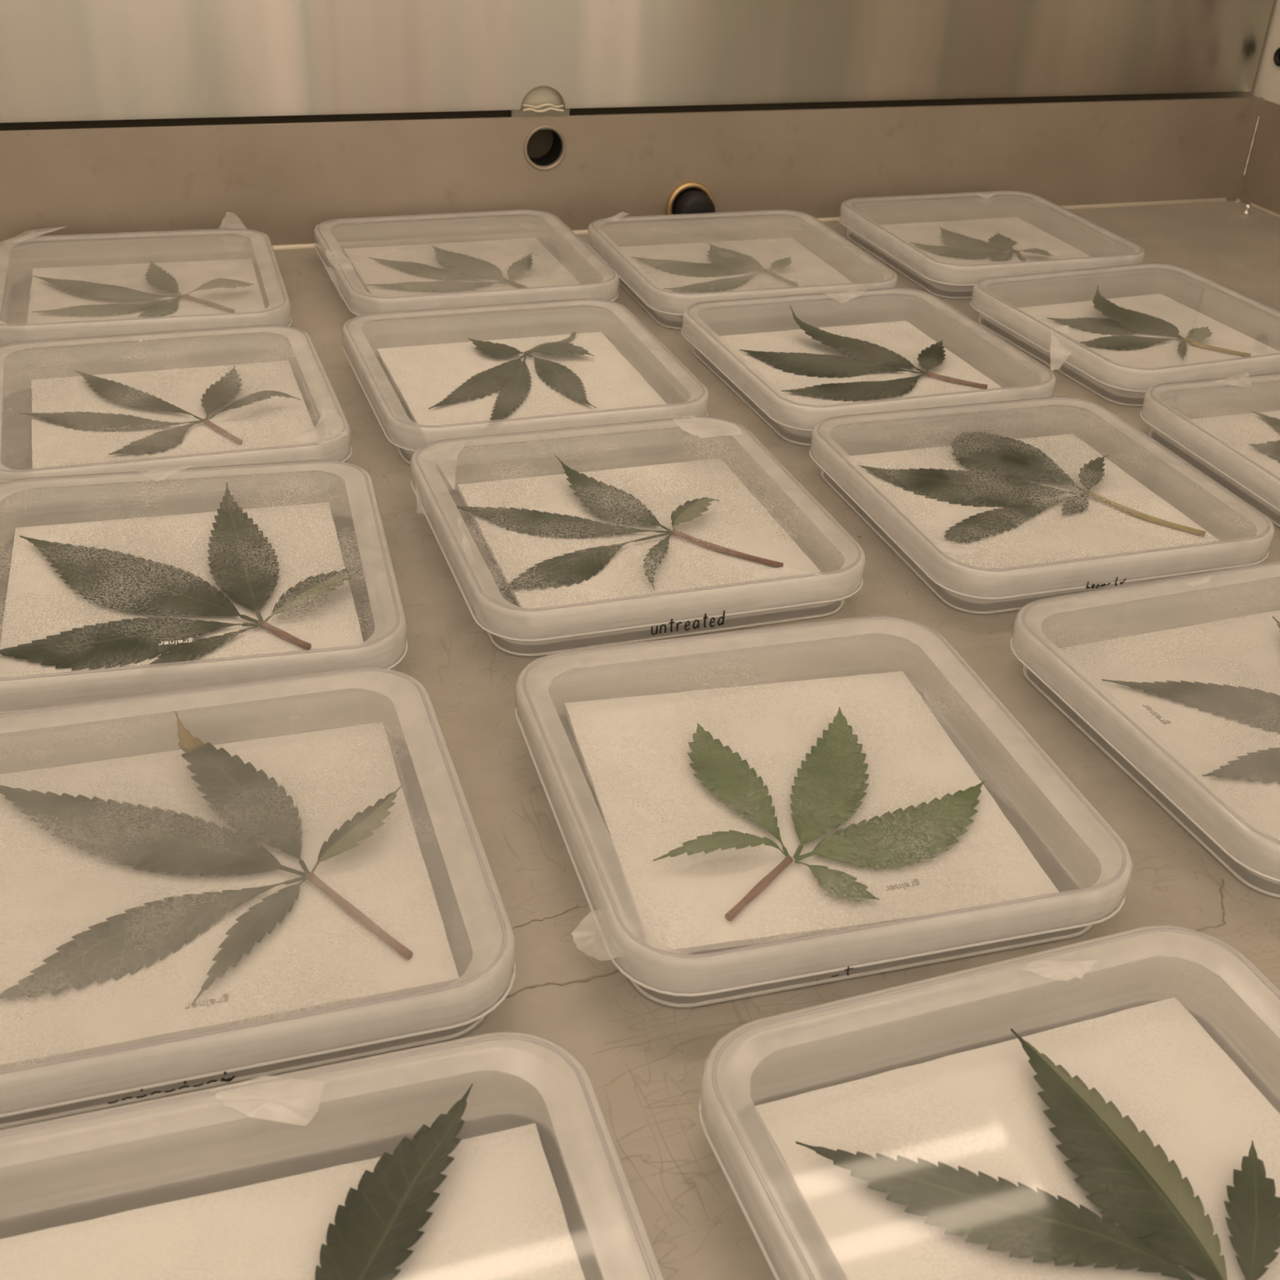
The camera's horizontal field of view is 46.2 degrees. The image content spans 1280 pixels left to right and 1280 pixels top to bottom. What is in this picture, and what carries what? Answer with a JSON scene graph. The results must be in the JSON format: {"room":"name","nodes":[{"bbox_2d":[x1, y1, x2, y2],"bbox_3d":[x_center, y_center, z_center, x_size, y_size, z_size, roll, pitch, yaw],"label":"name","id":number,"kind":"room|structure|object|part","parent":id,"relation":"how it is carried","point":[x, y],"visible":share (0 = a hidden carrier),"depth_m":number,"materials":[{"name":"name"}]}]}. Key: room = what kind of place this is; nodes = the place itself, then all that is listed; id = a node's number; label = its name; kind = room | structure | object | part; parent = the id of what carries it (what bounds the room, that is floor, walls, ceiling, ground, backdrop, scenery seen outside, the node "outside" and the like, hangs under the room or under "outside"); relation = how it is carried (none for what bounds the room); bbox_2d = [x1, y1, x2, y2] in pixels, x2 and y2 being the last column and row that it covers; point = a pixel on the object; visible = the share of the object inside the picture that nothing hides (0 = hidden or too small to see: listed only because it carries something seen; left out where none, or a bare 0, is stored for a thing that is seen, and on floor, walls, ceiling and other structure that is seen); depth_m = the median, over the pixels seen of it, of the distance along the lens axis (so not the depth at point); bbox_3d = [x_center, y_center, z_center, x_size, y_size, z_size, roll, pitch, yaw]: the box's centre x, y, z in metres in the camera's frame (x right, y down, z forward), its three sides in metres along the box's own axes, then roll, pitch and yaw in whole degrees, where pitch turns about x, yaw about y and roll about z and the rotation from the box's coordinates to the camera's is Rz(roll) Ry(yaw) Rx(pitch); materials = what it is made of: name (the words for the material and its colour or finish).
{"room":"laboratory","nodes":[
{"label":"laboratory","id":0,"kind":"room"},
{"bbox_2d":[0,0,1275,191],"bbox_3d":[-0.131,-0.594,0.513,1.111,0.940,0.012,-8,33,-17],"label":"wall","id":1,"kind":"structure","parent":0,"point":[64,64],"depth_m":0.74,"materials":[{"name":"metal"}]},
{"bbox_2d":[0,97,1263,265],"bbox_3d":[-0.160,-0.225,0.734,1.091,0.060,0.032,-8,33,-17],"label":"panel","id":2,"kind":"object","parent":1,"relation":"attached to","point":[282,180],"depth_m":0.76,"materials":[{"name":"metal"}]},
{"bbox_2d":[666,182,715,232],"bbox_3d":[0.027,-0.226,0.785,0.026,0.026,0.017,-8,33,-17],"label":"hole","id":3,"kind":"object","parent":2,"relation":"in","point":[686,198],"visible":0.82,"depth_m":0.78,"materials":[{"name":"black metal"}]},
{"bbox_2d":[0,200,1279,1279],"bbox_3d":[-0.002,0.051,0.355,1.095,0.004,1.019,-8,33,-17],"label":"work surface","id":4,"kind":"structure","parent":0,"point":[644,1060],"depth_m":0.39,"materials":[{"name":"metal"}]},
{"bbox_2d":[0,212,292,364],"bbox_3d":[-0.216,-0.155,0.645,0.121,0.027,0.128,-7,33,-16],"label":"square dish","id":5,"kind":"object","parent":4,"relation":"on","point":[231,225],"visible":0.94,"depth_m":0.61,"materials":[{"name":"clear plastic"}]},
{"bbox_2d":[25,258,270,346],"bbox_3d":[-0.214,-0.148,0.651,0.096,0.002,0.096,-7,33,-16],"label":"paper","id":6,"kind":"object","parent":5,"relation":"on","point":[189,276],"visible":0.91,"depth_m":0.65,"materials":[{"name":"white paper"}]},
{"bbox_2d":[31,260,254,316],"bbox_3d":[-0.215,-0.154,0.652,0.092,0.007,0.067,-8,33,-17],"label":"leaf","id":7,"kind":"object","parent":6,"relation":"on","point":[158,277],"visible":1,"depth_m":0.65,"materials":[{"name":"green plant"}]},
{"bbox_2d":[0,324,352,515],"bbox_3d":[-0.171,-0.082,0.537,0.121,0.018,0.121,-8,33,-18],"label":"square dish","id":8,"kind":"object","parent":4,"relation":"on","point":[300,340],"visible":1,"depth_m":0.51,"materials":[{"name":"clear plastic"}]},
{"bbox_2d":[31,360,325,493],"bbox_3d":[-0.169,-0.080,0.543,0.096,0.002,0.096,-8,33,-18],"label":"paper","id":9,"kind":"object","parent":8,"relation":"on","point":[274,422],"visible":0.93,"depth_m":0.54,"materials":[{"name":"white paper"}]},
{"bbox_2d":[20,365,301,454],"bbox_3d":[-0.176,-0.088,0.547,0.093,0.007,0.076,24,37,30],"label":"leaf","id":10,"kind":"object","parent":9,"relation":"on","point":[220,393],"visible":1,"depth_m":0.54,"materials":[{"name":"green plant"}]},
{"bbox_2d":[0,459,408,730],"bbox_3d":[-0.133,-0.017,0.434,0.121,0.018,0.121,-5,32,-14],"label":"square dish","id":11,"kind":"object","parent":4,"relation":"on","point":[359,484],"visible":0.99,"depth_m":0.42,"materials":[{"name":"clear plastic"}]},
{"bbox_2d":[0,502,365,694],"bbox_3d":[-0.135,-0.015,0.441,0.096,0.002,0.094,-6,33,-15],"label":"paper","id":12,"kind":"object","parent":11,"relation":"on","point":[331,620],"visible":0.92,"depth_m":0.43,"materials":[{"name":"white paper"}]},
{"bbox_2d":[0,482,371,687],"bbox_3d":[-0.132,-0.018,0.436,0.107,0.009,0.103,-8,33,-17],"label":"leaf","id":13,"kind":"object","parent":12,"relation":"on","point":[243,564],"visible":1,"depth_m":0.43,"materials":[{"name":"green plant"}]},
{"bbox_3d":[-0.133,-0.022,0.431,0.114,0.001,0.114,-5,32,-14],"label":"pane","id":14,"kind":"part","parent":11,"relation":"part of","materials":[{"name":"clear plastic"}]},
{"bbox_2d":[0,666,515,1128],"bbox_3d":[-0.097,0.050,0.328,0.121,0.018,0.121,-7,33,-16],"label":"square dish","id":15,"kind":"object","parent":4,"relation":"on","point":[411,700],"visible":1,"depth_m":0.29,"materials":[{"name":"clear plastic"}]},
{"bbox_2d":[0,722,459,1071],"bbox_3d":[-0.097,0.052,0.334,0.096,0.002,0.096,-7,33,-16],"label":"paper","id":16,"kind":"object","parent":15,"relation":"on","point":[319,957],"visible":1,"depth_m":0.32,"materials":[{"name":"white paper"}]},
{"bbox_2d":[0,709,413,1004],"bbox_3d":[-0.098,0.045,0.335,0.093,0.009,0.095,-8,33,-17],"label":"leaf","id":17,"kind":"object","parent":16,"relation":"on","point":[155,839],"visible":1,"depth_m":0.34,"materials":[{"name":"green plant"}]},
{"bbox_2d":[0,1031,664,1279],"bbox_3d":[-0.053,0.116,0.224,0.121,0.018,0.121,-7,33,-16],"label":"square dish","id":18,"kind":"object","parent":4,"relation":"on","point":[566,1089],"visible":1,"depth_m":0.27,"materials":[{"name":"clear plastic"}]},
{"bbox_2d":[0,1123,585,1279],"bbox_3d":[-0.051,0.120,0.226,0.096,0.002,0.096,-7,33,-16],"label":"paper","id":19,"kind":"object","parent":18,"relation":"on","point":[498,1214],"visible":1,"depth_m":0.26,"materials":[{"name":"white paper"}]},
{"bbox_2d":[315,1083,472,1279],"bbox_3d":[-0.056,0.107,0.239,0.076,0.007,0.070,-8,33,-17],"label":"leaf","id":20,"kind":"object","parent":19,"relation":"on","point":[371,1236],"visible":1,"depth_m":0.26,"materials":[{"name":"green plant"}]},
{"bbox_3d":[-0.053,0.113,0.222,0.120,0.008,0.120,-7,33,-16],"label":"lid","id":21,"kind":"part","parent":18,"relation":"part of","materials":[{"name":"clear plastic"}]},
{"bbox_2d":[313,209,619,334],"bbox_3d":[-0.083,-0.172,0.692,0.123,0.018,0.121,-8,33,-18],"label":"square dish","id":22,"kind":"object","parent":4,"relation":"on","point":[368,302],"visible":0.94,"depth_m":0.66,"materials":[{"name":"clear plastic"}]},
{"bbox_2d":[343,237,594,317],"bbox_3d":[-0.081,-0.170,0.699,0.096,0.002,0.096,-8,33,-18],"label":"paper","id":23,"kind":"object","parent":22,"relation":"on","point":[546,270],"visible":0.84,"depth_m":0.70,"materials":[{"name":"white paper"}]},
{"bbox_2d":[365,245,533,292],"bbox_3d":[-0.088,-0.174,0.697,0.077,0.006,0.060,-1,32,-7],"label":"leaf","id":24,"kind":"object","parent":23,"relation":"on","point":[464,265],"visible":0.99,"depth_m":0.69,"materials":[{"name":"green plant"}]},
{"bbox_2d":[342,298,709,468],"bbox_3d":[-0.047,-0.102,0.582,0.121,0.018,0.121,-8,33,-18],"label":"square dish","id":25,"kind":"object","parent":4,"relation":"on","point":[417,440],"visible":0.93,"depth_m":0.55,"materials":[{"name":"clear plastic"}]},
{"bbox_2d":[377,332,678,445],"bbox_3d":[-0.046,-0.101,0.588,0.096,0.002,0.095,-8,33,-18],"label":"paper","id":26,"kind":"object","parent":25,"relation":"on","point":[423,375],"visible":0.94,"depth_m":0.58,"materials":[{"name":"white paper"}]},
{"bbox_2d":[428,331,596,434],"bbox_3d":[-0.049,-0.102,0.585,0.077,0.004,0.094,-8,33,-17],"label":"leaf","id":27,"kind":"object","parent":26,"relation":"on","point":[512,378],"visible":1,"depth_m":0.59,"materials":[{"name":"green plant"}]},
{"bbox_2d":[409,415,866,656],"bbox_3d":[-0.005,-0.037,0.478,0.123,0.018,0.121,-8,33,-17],"label":"square dish","id":28,"kind":"object","parent":4,"relation":"on","point":[764,592],"visible":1,"depth_m":0.45,"materials":[{"name":"clear plastic"}]},
{"bbox_3d":[-0.004,-0.042,0.475,0.114,0.001,0.114,-8,33,-17],"label":"pane","id":29,"kind":"part","parent":28,"relation":"part of","materials":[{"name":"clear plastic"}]},
{"bbox_2d":[457,458,834,631],"bbox_3d":[-0.001,-0.034,0.483,0.096,0.002,0.096,-8,33,-17],"label":"paper","id":30,"kind":"object","parent":28,"relation":"on","point":[748,528],"visible":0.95,"depth_m":0.48,"materials":[{"name":"white paper"}]},
{"bbox_2d":[450,453,783,591],"bbox_3d":[-0.011,-0.039,0.483,0.091,0.007,0.090,-8,33,-17],"label":"leaf","id":31,"kind":"object","parent":30,"relation":"on","point":[569,569],"visible":1,"depth_m":0.48,"materials":[{"name":"green plant"}]},
{"bbox_2d":[586,209,897,329],"bbox_3d":[0.046,-0.179,0.715,0.121,0.019,0.123,-8,33,-17],"label":"square dish","id":32,"kind":"object","parent":4,"relation":"on","point":[661,307],"visible":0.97,"depth_m":0.69,"materials":[{"name":"clear plastic"}]},
{"bbox_2d":[613,237,874,313],"bbox_3d":[0.048,-0.176,0.720,0.096,0.002,0.096,-8,33,-17],"label":"paper","id":33,"kind":"object","parent":32,"relation":"on","point":[806,268],"visible":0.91,"depth_m":0.72,"materials":[{"name":"white paper"}]},
{"bbox_2d":[631,243,798,293],"bbox_3d":[0.038,-0.179,0.719,0.075,0.005,0.062,-8,33,-17],"label":"leaf","id":34,"kind":"object","parent":33,"relation":"on","point":[725,261],"visible":1,"depth_m":0.72,"materials":[{"name":"green plant"}]},
{"bbox_2d":[515,615,1132,1008],"bbox_3d":[0.035,0.036,0.363,0.128,0.018,0.121,-6,33,-15],"label":"square dish","id":35,"kind":"object","parent":4,"relation":"on","point":[607,922],"visible":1,"depth_m":0.33,"materials":[{"name":"clear plastic"}]},
{"bbox_2d":[564,671,1062,953],"bbox_3d":[0.038,0.038,0.369,0.096,0.002,0.096,-5,32,-13],"label":"paper","id":36,"kind":"object","parent":35,"relation":"on","point":[633,750],"visible":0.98,"depth_m":0.36,"materials":[{"name":"white paper"}]},
{"bbox_2d":[653,706,985,920],"bbox_3d":[0.042,0.038,0.362,0.090,0.006,0.073,-8,33,-17],"label":"leaf","id":37,"kind":"object","parent":36,"relation":"on","point":[830,784],"visible":1,"depth_m":0.36,"materials":[{"name":"green plant"}]},
{"bbox_2d":[680,288,1056,446],"bbox_3d":[0.090,-0.114,0.614,0.121,0.018,0.121,-8,33,-18],"label":"square dish","id":38,"kind":"object","parent":4,"relation":"on","point":[844,297],"visible":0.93,"depth_m":0.59,"materials":[{"name":"clear plastic"}]},
{"bbox_2d":[708,320,1019,428],"bbox_3d":[0.090,-0.111,0.618,0.096,0.002,0.096,-8,33,-18],"label":"paper","id":39,"kind":"object","parent":38,"relation":"in","point":[903,338],"visible":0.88,"depth_m":0.61,"materials":[{"name":"white paper"}]},
{"bbox_2d":[739,306,987,401],"bbox_3d":[0.088,-0.120,0.622,0.087,0.010,0.087,-8,33,-17],"label":"leaf","id":40,"kind":"object","parent":39,"relation":"on","point":[864,357],"visible":1,"depth_m":0.61,"materials":[{"name":"green plant"}]},
{"bbox_2d":[697,925,1279,1279],"bbox_3d":[0.084,0.103,0.257,0.121,0.018,0.121,-8,33,-18],"label":"square dish","id":41,"kind":"object","parent":4,"relation":"on","point":[1202,949],"visible":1,"depth_m":0.30,"materials":[{"name":"clear plastic"}]},
{"bbox_3d":[0.084,0.100,0.255,0.120,0.008,0.120,-8,33,-18],"label":"lid","id":42,"kind":"part","parent":41,"relation":"part of","materials":[{"name":"clear plastic"}]},
{"bbox_2d":[754,997,1279,1279],"bbox_3d":[0.083,0.106,0.261,0.096,0.002,0.096,-8,33,-18],"label":"paper","id":43,"kind":"object","parent":41,"relation":"on","point":[980,1109],"visible":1,"depth_m":0.28,"materials":[{"name":"white paper"}]},
{"bbox_2d":[795,1028,1279,1279],"bbox_3d":[0.081,0.098,0.268,0.090,0.005,0.058,26,38,33],"label":"leaf","id":44,"kind":"object","parent":43,"relation":"on","point":[1162,1227],"visible":1,"depth_m":0.27,"materials":[{"name":"green plant"}]},
{"bbox_2d":[839,190,1145,298],"bbox_3d":[0.177,-0.204,0.769,0.121,0.018,0.121,-8,33,-18],"label":"square dish","id":45,"kind":"object","parent":4,"relation":"on","point":[1064,264],"visible":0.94,"depth_m":0.74,"materials":[{"name":"clear plastic"}]},
{"bbox_2d":[860,217,1119,286],"bbox_3d":[0.178,-0.202,0.774,0.096,0.002,0.096,-8,33,-18],"label":"paper","id":46,"kind":"object","parent":45,"relation":"on","point":[1028,236],"visible":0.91,"depth_m":0.78,"materials":[{"name":"white paper"}]},
{"bbox_2d":[909,226,1053,262],"bbox_3d":[0.175,-0.201,0.766,0.064,0.005,0.047,25,37,31],"label":"leaf","id":47,"kind":"object","parent":46,"relation":"on","point":[964,246],"visible":1,"depth_m":0.77,"materials":[{"name":"green plant"}]},
{"bbox_2d":[808,396,1275,614],"bbox_3d":[0.132,-0.049,0.511,0.121,0.018,0.121,-8,33,-17],"label":"square dish","id":48,"kind":"object","parent":4,"relation":"on","point":[988,591],"visible":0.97,"depth_m":0.49,"materials":[{"name":"clear plastic"}]},
{"bbox_2d":[842,434,1231,586],"bbox_3d":[0.134,-0.047,0.517,0.096,0.002,0.096,-8,33,-17],"label":"paper","id":49,"kind":"object","parent":48,"relation":"in","point":[1102,529],"visible":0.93,"depth_m":0.50,"materials":[{"name":"white paper"}]},
{"bbox_2d":[856,431,1205,542],"bbox_3d":[0.130,-0.054,0.520,0.092,0.006,0.092,-8,33,-17],"label":"leaf","id":50,"kind":"object","parent":49,"relation":"on","point":[997,456],"visible":0.94,"depth_m":0.52,"materials":[{"name":"green plant"}]},
{"bbox_3d":[0.133,-0.055,0.507,0.114,0.001,0.114,-8,33,-17],"label":"pane","id":51,"kind":"part","parent":48,"relation":"part of","materials":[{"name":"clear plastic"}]},
{"bbox_2d":[970,262,1279,406],"bbox_3d":[0.219,-0.136,0.662,0.132,0.018,0.121,-10,34,-20],"label":"square dish","id":52,"kind":"object","parent":4,"relation":"on","point":[1060,348],"visible":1,"depth_m":0.64,"materials":[{"name":"clear plastic"}]},
{"bbox_2d":[991,293,1279,391],"bbox_3d":[0.224,-0.134,0.668,0.096,0.002,0.096,-10,34,-20],"label":"paper","id":53,"kind":"object","parent":52,"relation":"on","point":[1160,355],"visible":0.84,"depth_m":0.66,"materials":[{"name":"white paper"}]},
{"bbox_2d":[1046,285,1251,359],"bbox_3d":[0.220,-0.141,0.668,0.070,0.009,0.078,-8,33,-17],"label":"leaf","id":54,"kind":"object","parent":53,"relation":"on","point":[1122,321],"visible":1,"depth_m":0.67,"materials":[{"name":"green plant"}]},
{"bbox_2d":[1009,560,1279,897],"bbox_3d":[0.178,0.019,0.404,0.121,0.018,0.121,-9,33,-19],"label":"square dish","id":55,"kind":"object","parent":4,"relation":"on","point":[1120,747],"visible":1,"depth_m":0.40,"materials":[{"name":"clear plastic"}]},
{"bbox_2d":[1045,610,1279,862],"bbox_3d":[0.179,0.021,0.410,0.096,0.002,0.096,-9,33,-19],"label":"paper","id":56,"kind":"object","parent":55,"relation":"on","point":[1244,651],"visible":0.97,"depth_m":0.42,"materials":[{"name":"white paper"}]},
{"bbox_2d":[1102,616,1279,784],"bbox_3d":[0.177,0.019,0.408,0.087,0.004,0.083,-8,33,-17],"label":"leaf","id":57,"kind":"object","parent":56,"relation":"on","point":[1259,708],"visible":1,"depth_m":0.41,"materials":[{"name":"green plant"}]},
{"bbox_2d":[1139,373,1279,527],"bbox_3d":[0.265,-0.069,0.555,0.121,0.018,0.123,-8,33,-17],"label":"square dish","id":58,"kind":"object","parent":4,"relation":"on","point":[1246,483],"visible":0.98,"depth_m":0.56,"materials":[{"name":"clear plastic"}]},
{"bbox_2d":[1165,410,1279,500],"bbox_3d":[0.266,-0.066,0.560,0.096,0.002,0.096,-8,33,-17],"label":"paper","id":59,"kind":"object","parent":58,"relation":"on","point":[1237,432],"visible":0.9,"depth_m":0.57,"materials":[{"name":"white paper"}]},
{"bbox_2d":[1248,410,1279,462],"bbox_3d":[0.253,-0.073,0.566,0.047,0.004,0.066,3,31,1],"label":"leaf","id":60,"kind":"object","parent":59,"relation":"on","point":[1273,448],"visible":1,"depth_m":0.56,"materials":[{"name":"green plant"}]},
{"bbox_2d":[1235,198,1239,204],"bbox_3d":[0.356,-0.262,0.893,0.004,0.003,0.003,-8,33,-17],"label":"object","id":61,"kind":"object","parent":4,"relation":"on","point":[1237,201],"visible":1,"depth_m":0.89,"materials":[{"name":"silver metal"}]},
{"bbox_2d":[1241,204,1251,214],"bbox_3d":[0.353,-0.251,0.873,0.004,0.006,0.004,-8,33,-17],"label":"screw","id":62,"kind":"object","parent":4,"relation":"on","point":[1247,206],"visible":1,"depth_m":0.87,"materials":[{"name":"silver metal"}]},
{"bbox_2d":[1252,0,1279,104],"bbox_3d":[0.532,-0.446,0.275,0.003,0.862,0.951,-8,33,-17],"label":"wall","id":63,"kind":"structure","parent":0,"point":[1267,86],"depth_m":0.86,"materials":[{"name":"beige metal"}]},
{"bbox_2d":[1238,98,1279,219],"bbox_3d":[0.510,-0.051,0.510,0.003,0.059,0.940,-8,33,-17],"label":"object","id":64,"kind":"structure","parent":63,"relation":"attached to","point":[1260,185],"depth_m":0.87,"materials":[{"name":"metal"}]},
{"bbox_2d":[1273,47,1279,66],"bbox_3d":[0.365,-0.332,0.854,0.003,0.010,0.010,-8,33,-17],"label":"port","id":65,"kind":"object","parent":63,"relation":"attached to","point":[1276,57],"visible":1,"depth_m":0.86,"materials":[{"name":"black rubber"}]}
]}

